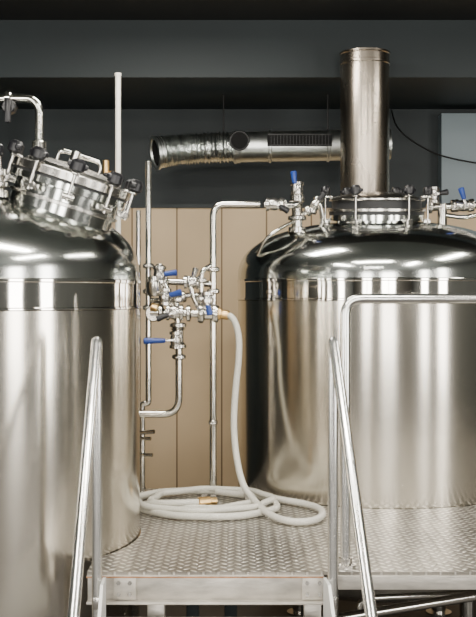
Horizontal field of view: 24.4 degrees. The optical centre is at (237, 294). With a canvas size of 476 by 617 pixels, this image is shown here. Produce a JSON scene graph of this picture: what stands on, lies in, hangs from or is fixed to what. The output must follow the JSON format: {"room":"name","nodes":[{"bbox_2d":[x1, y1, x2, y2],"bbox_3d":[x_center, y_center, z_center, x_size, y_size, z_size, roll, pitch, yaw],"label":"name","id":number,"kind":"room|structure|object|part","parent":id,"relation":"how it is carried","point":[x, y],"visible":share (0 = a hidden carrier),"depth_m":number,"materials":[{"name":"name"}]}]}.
{"room":"processing plant","nodes":[
{"label":"processing plant","id":0,"kind":"room"},
{"bbox_2d":[0,20,475,108],"bbox_3d":[0.000,-1.567,7.600,8.800,0.365,1.200,0,0,0],"label":"beam","id":1,"kind":"structure","parent":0,"point":[63,64],"depth_m":7.00,"materials":[{"name":"black paint"}]},
{"bbox_2d":[149,95,391,169],"bbox_3d":[0.218,-1.120,7.572,1.667,0.527,0.281,0,0,0],"label":"ventilation duct","id":2,"kind":"object","parent":1,"relation":"hanging from","point":[269,146],"visible":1,"depth_m":7.50,"materials":[{"name":"metal"}]},
{"bbox_2d":[267,134,331,145],"bbox_3d":[0.420,-1.055,7.494,0.440,0.085,0.030,0,0,0],"label":"grille","id":3,"kind":"object","parent":2,"relation":"attached to","point":[272,139],"depth_m":7.48,"materials":[{"name":"metal"}]},
{"bbox_2d":[391,110,475,163],"bbox_3d":[1.790,-1.143,7.973,1.344,0.441,0.190,0,0,3],"label":"cable","id":4,"kind":"object","parent":1,"relation":"hanging from","point":[398,128],"visible":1,"depth_m":7.92,"materials":[{"name":"black rubber"}]},
{"bbox_2d":[0,109,475,203],"bbox_3d":[0.000,0.100,8.250,9.000,3.800,0.100,0,0,0],"label":"wall","id":5,"kind":"structure","parent":0,"point":[89,132],"depth_m":8.20,"materials":[{"name":"black paint"}]},
{"bbox_2d":[438,113,475,202],"bbox_3d":[2.300,-1.000,8.120,1.620,0.660,0.140,0,0,0],"label":"wall panel","id":6,"kind":"object","parent":5,"relation":"attached to","point":[456,131],"depth_m":8.05,"materials":[{"name":"grey paint"}]},
{"bbox_2d":[0,0,475,19],"bbox_3d":[0.000,-1.800,7.200,9.000,0.100,2.200,0,0,0],"label":"ceiling","id":7,"kind":"structure","parent":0,"point":[9,9],"depth_m":6.75,"materials":[{"name":"paint"}]},
{"bbox_2d":[112,208,475,533],"bbox_3d":[1.500,0.680,8.150,5.800,2.640,0.100,0,0,0],"label":"wall","id":8,"kind":"structure","parent":0,"point":[179,445],"depth_m":8.10,"materials":[{"name":"beige wood"}]},
{"bbox_2d":[130,204,425,207],"bbox_3d":[1.500,-0.655,8.140,5.800,0.030,0.120,0,0,0],"label":"trim","id":9,"kind":"structure","parent":8,"relation":"attached to","point":[132,205],"depth_m":8.08,"materials":[{"name":"paint"}]},
{"bbox_2d":[140,600,458,616],"bbox_3d":[0.000,2.050,1.600,9.000,0.100,13.400,0,0,0],"label":"floor","id":10,"kind":"structure","parent":0,"point":[343,606],"depth_m":6.97,"materials":[{"name":"concrete"}]},
{"bbox_2d":[0,91,143,616],"bbox_3d":[-1.265,0.511,5.060,1.695,2.977,1.664,0,0,0],"label":"tank","id":11,"kind":"object","parent":10,"relation":"on","point":[68,278],"visible":0.99,"depth_m":4.50,"materials":[{"name":"silver metal"}]},
{"bbox_2d":[0,91,45,148],"bbox_3d":[-1.092,-0.670,5.280,0.336,0.621,0.111,0,0,0],"label":"pipe","id":12,"kind":"object","parent":11,"relation":"attached to","point":[8,100],"depth_m":5.28,"materials":[{"name":"silver metal"}]},
{"bbox_3d":[-0.747,-0.471,4.897,0.534,0.296,0.537,0,0,0],"label":"manway lid","id":13,"kind":"part","parent":11,"relation":"part of","materials":[{"name":"silver metal"}]},
{"bbox_3d":[-0.720,-0.589,4.864,0.222,0.133,0.183,0,0,0],"label":"lid handle","id":14,"kind":"part","parent":11,"relation":"part of","materials":[{"name":"silver metal"}]},
{"bbox_2d":[67,337,377,616],"bbox_3d":[-0.050,1.081,3.811,1.044,1.838,1.064,0,0,0],"label":"handrails","id":15,"kind":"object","parent":10,"relation":"on","point":[91,455],"depth_m":4.16,"materials":[{"name":"silver metal"}]},
{"bbox_3d":[-0.538,1.021,3.800,0.041,1.718,1.041,0,0,-1],"label":"handrail","id":16,"kind":"part","parent":15,"relation":"part of","materials":[{"name":"silver metal"}]},
{"bbox_3d":[0.411,1.021,3.800,0.041,1.718,1.044,0,0,-5],"label":"handrail","id":17,"kind":"part","parent":15,"relation":"part of","materials":[{"name":"silver metal"}]},
{"bbox_2d":[86,575,475,616],"bbox_3d":[1.095,1.556,5.241,3.390,0.888,1.788,0,0,0],"label":"frame","id":18,"kind":"object","parent":10,"relation":"on","point":[156,592],"visible":0.74,"depth_m":4.39,"materials":[{"name":"galvanised steel"},{"name":"bare light grey metal"}]},
{"bbox_3d":[0.810,1.580,4.460,2.350,0.840,0.070,0,0,0],"label":"support frame","id":19,"kind":"part","parent":18,"relation":"part of","materials":[{"name":"silver metal"}]},
{"bbox_2d":[87,489,475,574],"bbox_3d":[0.000,1.106,5.310,5.600,0.012,1.880,0,0,0],"label":"platform","id":20,"kind":"object","parent":18,"relation":"on","point":[434,541],"visible":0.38,"depth_m":4.81,"materials":[{"name":"silver metal"}]},
{"bbox_2d":[102,73,120,233],"bbox_3d":[-0.711,-0.080,6.200,0.108,2.340,0.080,0,0,0],"label":"riser pipe","id":21,"kind":"object","parent":20,"relation":"on","point":[105,163],"visible":0.41,"depth_m":6.19,"materials":[{"name":"metal"}]},
{"bbox_2d":[136,161,259,495],"bbox_3d":[-0.235,0.180,6.037,0.711,1.840,0.257,0,0,0],"label":"process pipework","id":22,"kind":"object","parent":20,"relation":"on","point":[158,284],"visible":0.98,"depth_m":6.03,"materials":[{"name":"silver metal"}]},
{"bbox_2d":[140,313,325,525],"bbox_3d":[-0.033,0.596,5.682,1.042,1.000,0.762,0,0,14],"label":"hose","id":23,"kind":"object","parent":20,"relation":"on","point":[201,508],"visible":0.93,"depth_m":5.54,"materials":[{"name":"white rubber"}]},
{"bbox_2d":[338,294,475,568],"bbox_3d":[1.242,0.547,4.460,1.705,1.106,0.090,0,0,0],"label":"guard rail","id":24,"kind":"object","parent":20,"relation":"on","point":[344,561],"visible":0.92,"depth_m":4.44,"materials":[{"name":"silver metal"}]},
{"bbox_2d":[237,47,475,616],"bbox_3d":[0.847,0.256,6.480,1.708,3.488,1.664,0,0,0],"label":"tank","id":25,"kind":"object","parent":10,"relation":"on","point":[413,366],"visible":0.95,"depth_m":5.76,"materials":[{"name":"silver metal"}]},
{"bbox_3d":[0.790,-0.523,6.272,0.556,0.137,0.556,0,0,0],"label":"manway lid","id":26,"kind":"part","parent":25,"relation":"part of","materials":[{"name":"silver metal"}]},
{"bbox_2d":[338,590,475,616],"bbox_3d":[1.266,1.549,4.922,1.876,0.862,0.188,0,0,0],"label":"drain pipe","id":27,"kind":"object","parent":10,"relation":"on","point":[433,599],"visible":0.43,"depth_m":4.84,"materials":[{"name":"silver metal"}]}
]}

